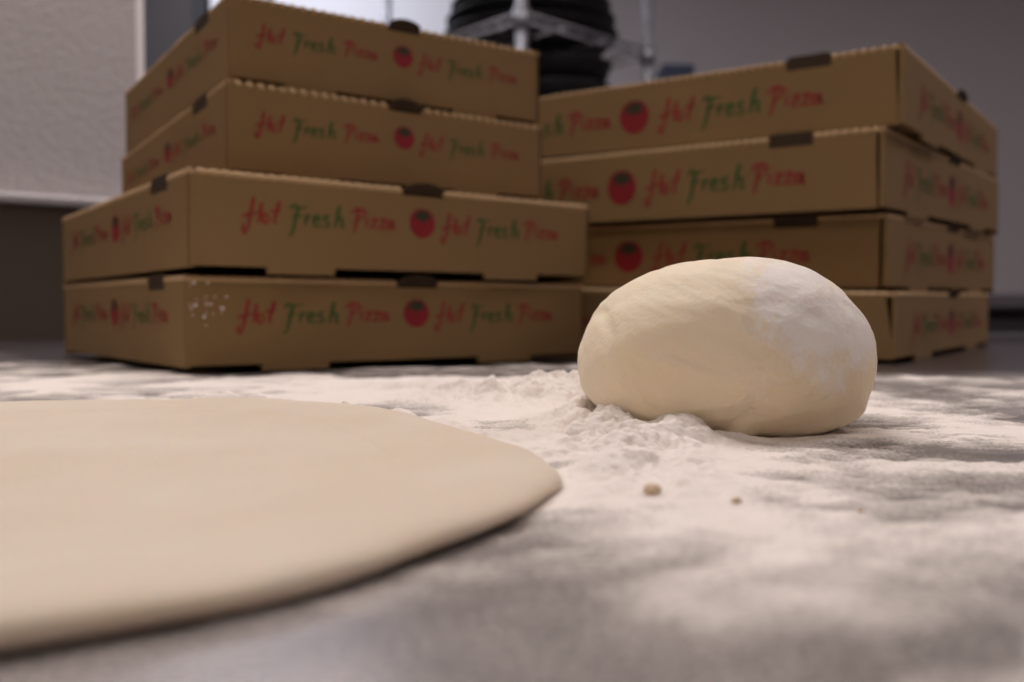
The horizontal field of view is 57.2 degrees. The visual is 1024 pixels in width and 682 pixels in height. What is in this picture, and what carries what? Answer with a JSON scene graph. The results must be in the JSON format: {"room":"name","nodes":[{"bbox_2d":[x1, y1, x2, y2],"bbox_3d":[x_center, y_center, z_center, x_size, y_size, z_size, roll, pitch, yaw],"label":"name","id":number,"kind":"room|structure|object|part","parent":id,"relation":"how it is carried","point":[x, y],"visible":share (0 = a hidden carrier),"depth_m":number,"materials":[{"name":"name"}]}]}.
{"room":"commercial kitchen","nodes":[
{"label":"commercial kitchen","id":0,"kind":"room"},
{"bbox_2d":[0,0,136,341],"bbox_3d":[-1.637,-0.430,0.555,2.670,2.700,0.120,-1,2,-35],"label":"wall","id":1,"kind":"structure","parent":0,"point":[68,67],"depth_m":1.22,"materials":[{"name":"grey paint"}]},
{"bbox_2d":[0,192,108,341],"bbox_3d":[-1.095,-0.081,0.847,1.480,0.184,0.042,-1,2,-35],"label":"backsplash","id":2,"kind":"structure","parent":1,"relation":"attached to","point":[32,304],"depth_m":1.18,"materials":[{"name":"metal"}]},
{"bbox_2d":[136,0,143,80],"bbox_3d":[-0.539,-0.455,1.324,0.010,2.700,0.120,-1,2,-35],"label":"trim","id":3,"kind":"structure","parent":1,"relation":"attached to","point":[139,3],"depth_m":1.28,"materials":[{"name":"white"}]},
{"bbox_2d":[602,0,1023,290],"bbox_3d":[0.000,-0.538,3.935,6.400,2.700,0.100,0,2,0],"label":"wall","id":4,"kind":"structure","parent":0,"point":[976,46],"depth_m":3.86,"materials":[{"name":"grey paint"}]},
{"bbox_2d":[144,0,209,73],"bbox_3d":[-1.720,-0.360,3.841,0.960,2.350,0.100,0,2,0],"label":"door","id":5,"kind":"structure","parent":4,"relation":"in","point":[166,22],"depth_m":3.81,"materials":[{"name":"grey paint"}]},
{"bbox_3d":[-1.720,-0.361,3.860,0.960,2.350,0.060,0,2,0],"label":"frame","id":6,"kind":"part","parent":5,"relation":"part of","materials":[{"name":"grey metal"}]},
{"bbox_2d":[210,0,452,34],"bbox_3d":[-0.500,-0.435,3.838,1.440,2.500,0.100,0,2,0],"label":"door","id":7,"kind":"structure","parent":4,"relation":"in","point":[430,15],"depth_m":3.81,"materials":[{"name":"white paint"}]},
{"bbox_3d":[-0.500,-0.436,3.858,1.440,2.500,0.060,0,2,0],"label":"frame","id":8,"kind":"part","parent":7,"relation":"part of","materials":[{"name":"white paint"}]},
{"bbox_2d":[658,64,694,79],"bbox_3d":[0.665,-1.047,3.811,0.130,0.125,0.116,0,2,0],"label":"wall box","id":9,"kind":"object","parent":4,"relation":"attached to","point":[667,71],"visible":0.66,"depth_m":3.75,"materials":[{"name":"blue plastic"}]},
{"bbox_3d":[0.000,0.940,0.730,6.400,0.050,6.600,0,2,0],"label":"floor","id":10,"kind":"structure","parent":0,"visible":0},
{"bbox_2d":[266,0,654,82],"bbox_3d":[-0.191,-0.193,2.530,0.460,2.100,1.110,-2,3,-43],"label":"wire shelving unit","id":11,"kind":"object","parent":10,"relation":"on","point":[521,14],"visible":0.05,"depth_m":2.16,"materials":[{"name":"silver metal"}]},
{"bbox_3d":[-0.402,-0.225,3.064,0.027,2.070,0.027,-2,3,-43],"label":"post","id":12,"kind":"part","parent":11,"relation":"part of","materials":[{"name":"silver metal"}]},
{"bbox_3d":[0.020,-0.191,1.995,0.027,2.070,0.027,-2,3,-43],"label":"post","id":13,"kind":"part","parent":11,"relation":"part of","materials":[{"name":"silver metal"}]},
{"bbox_2d":[444,10,617,56],"bbox_3d":[0.046,-0.728,2.309,0.428,0.035,0.428,0,2,0],"label":"round pan","id":14,"kind":"object","parent":11,"relation":"on","point":[586,22],"visible":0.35,"depth_m":2.17,"materials":[{"name":"black metal"}]},
{"bbox_2d":[446,0,615,27],"bbox_3d":[0.046,-0.764,2.308,0.415,0.035,0.415,0,2,0],"label":"round pan","id":15,"kind":"object","parent":14,"relation":"on","point":[480,7],"visible":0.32,"depth_m":2.15,"materials":[{"name":"black metal"}]},
{"bbox_2d":[451,0,610,11],"bbox_3d":[0.046,-0.800,2.307,0.392,0.035,0.392,0,2,0],"label":"round pan","id":16,"kind":"object","parent":15,"relation":"on","point":[455,4],"visible":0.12,"depth_m":2.23,"materials":[{"name":"black metal"}]},
{"bbox_3d":[-0.191,-0.696,2.514,0.456,0.041,1.106,-2,3,-43],"label":"wire shelf","id":17,"kind":"part","parent":11,"relation":"part of","materials":[{"name":"silver metal"}]},
{"bbox_3d":[0.327,-0.200,2.281,0.027,2.070,0.027,-2,3,-43],"label":"post","id":18,"kind":"part","parent":11,"relation":"part of","materials":[{"name":"silver metal"}]},
{"bbox_3d":[0.116,-0.419,2.303,0.259,0.055,0.259,0,2,0],"label":"pan","id":19,"kind":"object","parent":11,"relation":"on","visible":0},
{"bbox_3d":[0.116,-0.475,2.301,0.258,0.055,0.258,0,2,0],"label":"pan","id":20,"kind":"object","parent":19,"relation":"on","visible":0},
{"bbox_3d":[0.116,-0.531,2.299,0.257,0.055,0.257,0,2,0],"label":"pan","id":21,"kind":"object","parent":20,"relation":"on","visible":0},
{"bbox_2d":[539,77,610,97],"bbox_3d":[0.116,-0.587,2.297,0.255,0.055,0.255,0,2,0],"label":"pan","id":22,"kind":"object","parent":21,"relation":"on","point":[548,86],"visible":0.16,"depth_m":2.18,"materials":[{"name":"black metal"}]},
{"bbox_2d":[539,52,611,82],"bbox_3d":[0.116,-0.643,2.296,0.253,0.055,0.253,0,2,0],"label":"pan","id":23,"kind":"object","parent":22,"relation":"on","point":[556,64],"visible":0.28,"depth_m":2.19,"materials":[{"name":"black metal"}]},
{"bbox_2d":[0,341,1023,681],"bbox_3d":[-0.264,0.477,0.358,2.261,0.900,1.765,-1,2,-35],"label":"table","id":24,"kind":"object","parent":10,"relation":"on","point":[522,625],"visible":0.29,"depth_m":0.12,"materials":[{"name":"metal"}]},
{"bbox_2d":[0,398,561,650],"bbox_3d":[-0.117,0.027,0.221,0.255,0.006,0.264,0,2,0],"label":"dough","id":25,"kind":"object","parent":24,"relation":"on","point":[116,515],"visible":1,"depth_m":0.16,"materials":[{"name":"beige food"}]},
{"bbox_2d":[63,274,582,370],"bbox_3d":[-0.159,-0.018,0.754,0.306,0.061,0.308,-1,2,-37],"label":"pizza box","id":26,"kind":"object","parent":24,"relation":"on","point":[185,320],"visible":1,"depth_m":0.62,"materials":[{"name":"cardboard"}]},
{"bbox_3d":[-0.251,-0.020,0.874,0.305,0.057,0.003,-1,2,-37],"label":"panel","id":27,"kind":"part","parent":26,"relation":"part of","materials":[{"name":"brown cardboard"}]},
{"bbox_2d":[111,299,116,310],"bbox_3d":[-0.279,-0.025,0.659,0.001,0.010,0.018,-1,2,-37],"label":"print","id":28,"kind":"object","parent":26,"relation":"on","point":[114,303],"depth_m":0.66},
{"bbox_2d":[111,299,117,325],"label":"print","id":29,"kind":"object","parent":26,"relation":"on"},
{"label":"panel","id":30,"kind":"part","parent":26,"relation":"part of","materials":[{"name":"brown cardboard"}]},
{"bbox_3d":[-0.159,-0.044,0.753,0.306,0.006,0.306,-1,2,-37],"label":"lid","id":31,"kind":"part","parent":26,"relation":"part of","materials":[{"name":"brown cardboard"}]},
{"bbox_2d":[62,166,588,284],"bbox_3d":[-0.155,-0.077,0.745,0.306,0.064,0.308,-1,2,-38],"label":"pizza box","id":32,"kind":"object","parent":26,"relation":"on","point":[190,220],"visible":1,"depth_m":0.61,"materials":[{"name":"cardboard"}]},
{"bbox_3d":[-0.248,-0.075,0.865,0.305,0.054,0.003,-1,2,-38],"label":"panel","id":33,"kind":"part","parent":32,"relation":"part of","materials":[{"name":"brown cardboard"}]},
{"bbox_2d":[111,215,118,242],"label":"print","id":34,"kind":"object","parent":32,"relation":"on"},
{"bbox_2d":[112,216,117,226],"bbox_3d":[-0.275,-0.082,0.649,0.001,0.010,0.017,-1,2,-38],"label":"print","id":35,"kind":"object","parent":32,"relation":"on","point":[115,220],"depth_m":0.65},
{"bbox_3d":[-0.275,-0.073,0.653,0.003,0.055,0.305,-1,2,-38],"label":"panel","id":36,"kind":"part","parent":32,"relation":"part of","materials":[{"name":"brown cardboard"}]},
{"bbox_3d":[-0.155,-0.101,0.745,0.306,0.009,0.306,-1,2,-38],"label":"lid","id":37,"kind":"part","parent":32,"relation":"part of","materials":[{"name":"brown cardboard"}]},
{"bbox_3d":[-0.155,-0.053,0.746,0.297,0.005,0.297,-1,2,-38],"label":"panel","id":38,"kind":"part","parent":32,"relation":"part of","materials":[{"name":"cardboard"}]},
{"bbox_2d":[121,78,541,200],"bbox_3d":[-0.148,-0.135,0.744,0.246,0.069,0.247,-1,2,-37],"label":"pizza box","id":39,"kind":"object","parent":32,"relation":"on","point":[245,127],"visible":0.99,"depth_m":0.63,"materials":[{"name":"cardboard"}]},
{"bbox_2d":[164,142,170,162],"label":"print","id":40,"kind":"object","parent":39,"relation":"on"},
{"bbox_3d":[-0.245,-0.132,0.672,0.003,0.060,0.244,-1,2,-37],"label":"panel","id":41,"kind":"part","parent":39,"relation":"part of","materials":[{"name":"cardboard"}]},
{"bbox_3d":[-0.149,-0.156,0.744,0.246,0.021,0.246,-1,2,-37],"label":"lid","id":42,"kind":"part","parent":39,"relation":"part of","materials":[{"name":"brown cardboard"}]},
{"bbox_2d":[125,0,538,154],"bbox_3d":[-0.150,-0.189,0.754,0.246,0.078,0.247,-1,2,-36],"label":"pizza box","id":43,"kind":"object","parent":39,"relation":"on","point":[280,44],"visible":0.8,"depth_m":0.65,"materials":[{"name":"cardboard"}]},
{"bbox_2d":[167,68,172,88],"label":"print","id":44,"kind":"object","parent":43,"relation":"on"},
{"bbox_3d":[-0.247,-0.185,0.683,0.003,0.068,0.244,-1,2,-36],"label":"panel","id":45,"kind":"part","parent":43,"relation":"part of","materials":[{"name":"cardboard"}]},
{"bbox_3d":[-0.150,-0.213,0.753,0.246,0.023,0.246,-1,2,-36],"label":"lid","id":46,"kind":"part","parent":43,"relation":"part of","materials":[{"name":"brown cardboard"}]},
{"bbox_3d":[-0.150,-0.166,0.755,0.236,0.020,0.236,-1,2,-36],"label":"panel","id":47,"kind":"part","parent":43,"relation":"part of","materials":[{"name":"cardboard"}]},
{"bbox_3d":[-0.079,-0.192,0.657,0.244,0.057,0.003,-1,2,-36],"label":"panel","id":48,"kind":"part","parent":43,"relation":"part of","materials":[{"name":"cardboard"}]},
{"bbox_2d":[393,46,412,67],"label":"print","id":49,"kind":"object","parent":43,"relation":"on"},
{"bbox_2d":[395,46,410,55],"bbox_3d":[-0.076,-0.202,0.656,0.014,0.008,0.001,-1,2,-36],"label":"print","id":50,"kind":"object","parent":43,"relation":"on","point":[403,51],"depth_m":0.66},
{"bbox_3d":[-0.053,-0.190,0.826,0.003,0.071,0.244,-1,2,-36],"label":"panel","id":51,"kind":"part","parent":43,"relation":"part of","materials":[{"name":"brown cardboard"}]},
{"bbox_3d":[-0.149,-0.111,0.745,0.236,0.010,0.236,-1,2,-37],"label":"panel","id":52,"kind":"part","parent":39,"relation":"part of","materials":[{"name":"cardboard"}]},
{"bbox_2d":[394,127,413,149],"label":"print","id":53,"kind":"object","parent":39,"relation":"on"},
{"bbox_2d":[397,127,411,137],"bbox_3d":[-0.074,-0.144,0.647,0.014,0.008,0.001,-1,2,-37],"label":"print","id":54,"kind":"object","parent":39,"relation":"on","point":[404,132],"depth_m":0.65},
{"bbox_3d":[-0.052,-0.135,0.816,0.003,0.061,0.244,-1,2,-37],"label":"panel","id":55,"kind":"part","parent":39,"relation":"part of","materials":[{"name":"brown cardboard"}]},
{"bbox_3d":[-0.063,-0.071,0.626,0.305,0.058,0.003,-1,2,-38],"label":"panel","id":56,"kind":"part","parent":32,"relation":"part of","materials":[{"name":"brown cardboard"}]},
{"bbox_2d":[410,209,434,237],"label":"print","id":57,"kind":"object","parent":32,"relation":"on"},
{"bbox_2d":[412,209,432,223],"bbox_3d":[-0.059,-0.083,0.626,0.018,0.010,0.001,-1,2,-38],"label":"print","id":58,"kind":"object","parent":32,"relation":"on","point":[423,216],"depth_m":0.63},
{"bbox_3d":[-0.036,-0.077,0.838,0.003,0.058,0.305,-1,2,-38],"label":"panel","id":59,"kind":"part","parent":32,"relation":"part of","materials":[{"name":"brown cardboard"}]},
{"bbox_2d":[404,299,428,326],"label":"print","id":60,"kind":"object","parent":26,"relation":"on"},
{"bbox_2d":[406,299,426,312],"bbox_3d":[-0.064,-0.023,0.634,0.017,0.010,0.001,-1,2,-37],"label":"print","id":61,"kind":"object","parent":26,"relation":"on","point":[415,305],"depth_m":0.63},
{"bbox_3d":[-0.039,-0.018,0.846,0.003,0.056,0.305,-1,2,-37],"label":"panel","id":62,"kind":"part","parent":26,"relation":"part of","materials":[{"name":"brown cardboard"}]},
{"bbox_2d":[0,363,1023,681],"bbox_3d":[0.077,0.017,0.452,1.253,0.014,0.823,0,2,0],"label":"flour","id":63,"kind":"object","parent":24,"relation":"on","point":[605,456],"visible":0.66,"depth_m":0.19,"materials":[{"name":"white food"}]},
{"bbox_2d":[643,483,660,494],"bbox_3d":[0.027,0.029,0.182,0.004,0.002,0.003,0,2,0],"label":"dough crumb","id":64,"kind":"object","parent":63,"relation":"in","point":[649,489],"visible":1,"depth_m":0.18,"materials":[{"name":"beige food"}]},
{"bbox_2d":[577,257,876,436],"bbox_3d":[0.067,0.001,0.303,0.091,0.055,0.086,0,2,0],"label":"dough ball","id":65,"kind":"object","parent":63,"relation":"on","point":[751,346],"visible":0.91,"depth_m":0.27,"materials":[{"name":"beige food"}]},
{"bbox_2d":[731,497,741,503],"bbox_3d":[0.043,0.030,0.179,0.002,0.002,0.002,0,2,0],"label":"dough crumb","id":66,"kind":"object","parent":63,"relation":"in","point":[736,500],"visible":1,"depth_m":0.18,"materials":[{"name":"beige food"}]},
{"bbox_2d":[583,288,988,359],"bbox_3d":[0.220,-0.024,0.964,0.430,0.062,0.428,1,2,35],"label":"pizza box","id":67,"kind":"object","parent":24,"relation":"on","point":[916,325],"visible":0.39,"depth_m":0.76,"materials":[{"name":"cardboard"}]},
{"bbox_2d":[545,212,994,292],"bbox_3d":[0.237,-0.083,1.013,0.442,0.070,0.440,1,2,37],"label":"pizza box","id":68,"kind":"object","parent":67,"relation":"on","point":[884,251],"visible":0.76,"depth_m":0.79,"materials":[{"name":"cardboard"}]},
{"bbox_2d":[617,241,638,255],"bbox_3d":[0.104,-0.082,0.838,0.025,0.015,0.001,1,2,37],"label":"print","id":69,"kind":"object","parent":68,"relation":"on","point":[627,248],"depth_m":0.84},
{"bbox_2d":[615,241,642,271],"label":"print","id":70,"kind":"object","parent":68,"relation":"on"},
{"bbox_3d":[0.104,-0.075,0.840,0.433,0.060,0.003,1,2,37],"label":"panel","id":71,"kind":"part","parent":68,"relation":"part of","materials":[{"name":"cardboard"}]},
{"bbox_3d":[0.236,-0.059,1.014,0.431,0.012,0.431,1,2,37],"label":"panel","id":72,"kind":"part","parent":68,"relation":"part of","materials":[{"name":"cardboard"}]},
{"bbox_2d":[541,126,998,234],"bbox_3d":[0.231,-0.143,0.995,0.442,0.073,0.440,1,2,37],"label":"pizza box","id":73,"kind":"object","parent":68,"relation":"on","point":[880,169],"visible":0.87,"depth_m":0.77,"materials":[{"name":"cardboard"}]},
{"bbox_2d":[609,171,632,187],"bbox_3d":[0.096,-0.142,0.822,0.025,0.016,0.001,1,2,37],"label":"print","id":74,"kind":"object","parent":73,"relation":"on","point":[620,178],"depth_m":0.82},
{"bbox_2d":[608,170,635,204],"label":"print","id":75,"kind":"object","parent":73,"relation":"on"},
{"bbox_3d":[0.097,-0.135,0.824,0.434,0.064,0.003,1,2,37],"label":"panel","id":76,"kind":"part","parent":73,"relation":"part of","materials":[{"name":"brown cardboard"}]},
{"bbox_2d":[539,43,997,179],"bbox_3d":[0.236,-0.203,0.995,0.442,0.070,0.440,1,2,35],"label":"pizza box","id":77,"kind":"object","parent":73,"relation":"on","point":[891,87],"visible":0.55,"depth_m":0.77,"materials":[{"name":"cardboard"}]},
{"bbox_2d":[620,100,648,133],"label":"print","id":78,"kind":"object","parent":77,"relation":"on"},
{"bbox_2d":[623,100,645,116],"bbox_3d":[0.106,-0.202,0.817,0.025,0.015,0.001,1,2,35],"label":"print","id":79,"kind":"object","parent":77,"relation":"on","point":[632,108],"depth_m":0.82},
{"bbox_3d":[0.108,-0.194,0.818,0.436,0.061,0.003,1,2,35],"label":"panel","id":80,"kind":"part","parent":77,"relation":"part of","materials":[{"name":"cardboard"}]},
{"bbox_3d":[0.235,-0.179,0.996,0.431,0.014,0.431,1,2,35],"label":"panel","id":81,"kind":"part","parent":77,"relation":"part of","materials":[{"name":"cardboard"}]},
{"bbox_3d":[0.235,-0.231,0.994,0.440,0.014,0.440,1,2,35],"label":"lid","id":82,"kind":"part","parent":77,"relation":"part of","materials":[{"name":"brown cardboard"}]},
{"bbox_3d":[0.413,-0.197,0.869,0.003,0.066,0.439,1,2,35],"label":"panel","id":83,"kind":"part","parent":77,"relation":"part of","materials":[{"name":"brown cardboard"}]},
{"bbox_2d":[957,110,962,141],"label":"print","id":84,"kind":"object","parent":77,"relation":"on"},
{"bbox_2d":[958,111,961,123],"bbox_3d":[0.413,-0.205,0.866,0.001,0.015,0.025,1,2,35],"label":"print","id":85,"kind":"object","parent":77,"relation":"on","point":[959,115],"depth_m":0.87},
{"bbox_3d":[0.230,-0.171,0.995,0.440,0.016,0.440,1,2,37],"label":"lid","id":86,"kind":"part","parent":73,"relation":"part of","materials":[{"name":"brown cardboard"}]},
{"bbox_3d":[0.230,-0.118,0.997,0.431,0.014,0.431,1,2,37],"label":"panel","id":87,"kind":"part","parent":73,"relation":"part of","materials":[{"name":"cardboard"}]},
{"bbox_3d":[0.362,-0.152,1.169,0.439,0.061,0.003,1,2,37],"label":"panel","id":88,"kind":"part","parent":73,"relation":"part of","materials":[{"name":"brown cardboard"}]},
{"bbox_3d":[0.404,-0.136,0.865,0.003,0.068,0.439,1,2,37],"label":"panel","id":89,"kind":"part","parent":73,"relation":"part of","materials":[{"name":"cardboard"}]},
{"bbox_2d":[949,175,955,206],"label":"print","id":90,"kind":"object","parent":73,"relation":"on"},
{"bbox_2d":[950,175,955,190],"bbox_3d":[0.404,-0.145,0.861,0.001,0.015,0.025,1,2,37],"label":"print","id":91,"kind":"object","parent":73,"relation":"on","point":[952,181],"depth_m":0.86},
{"bbox_3d":[0.236,-0.110,1.012,0.440,0.015,0.440,1,2,37],"label":"lid","id":92,"kind":"part","parent":68,"relation":"part of","materials":[{"name":"brown cardboard"}]},
{"bbox_3d":[0.366,-0.089,1.188,0.439,0.062,0.003,1,2,36],"label":"panel","id":93,"kind":"part","parent":68,"relation":"part of","materials":[{"name":"brown cardboard"}]},
{"bbox_3d":[0.412,-0.077,0.884,0.003,0.067,0.439,1,2,37],"label":"panel","id":94,"kind":"part","parent":68,"relation":"part of","materials":[{"name":"cardboard"}]},
{"bbox_2d":[948,243,953,274],"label":"print","id":95,"kind":"object","parent":68,"relation":"on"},
{"bbox_2d":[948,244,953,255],"bbox_3d":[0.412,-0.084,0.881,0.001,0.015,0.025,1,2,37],"label":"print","id":96,"kind":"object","parent":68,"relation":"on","point":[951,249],"depth_m":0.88},
{"bbox_3d":[0.220,-0.048,0.964,0.428,0.014,0.428,1,2,35],"label":"lid","id":97,"kind":"part","parent":67,"relation":"part of","materials":[{"name":"brown cardboard"}]},
{"bbox_3d":[0.340,-0.028,1.139,0.427,0.058,0.003,1,2,35],"label":"panel","id":98,"kind":"part","parent":67,"relation":"part of","materials":[{"name":"cardboard"}]},
{"bbox_3d":[0.394,-0.017,0.844,0.003,0.055,0.427,1,2,35],"label":"panel","id":99,"kind":"part","parent":67,"relation":"part of","materials":[{"name":"cardboard"}]},
{"bbox_2d":[949,308,954,335],"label":"print","id":100,"kind":"object","parent":67,"relation":"on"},
{"bbox_2d":[948,291,1023,343],"bbox_3d":[1.470,0.390,1.956,1.540,0.972,0.676,0,2,0],"label":"base cabinet","id":101,"kind":"object","parent":10,"relation":"on","point":[1006,308],"visible":0.02,"depth_m":1.63,"materials":[{"name":"grey metal"}]},
{"bbox_2d":[948,291,1023,309],"bbox_3d":[1.470,-0.080,1.948,1.540,0.032,0.660,0,2,0],"label":"countertop","id":102,"kind":"structure","parent":101,"relation":"on","point":[998,300],"depth_m":1.62,"materials":[{"name":"grey metal"}]},
{"bbox_3d":[0.975,0.365,1.653,0.470,0.760,0.020,0,2,0],"label":"door","id":103,"kind":"part","parent":101,"relation":"part of","materials":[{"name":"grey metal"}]}
]}

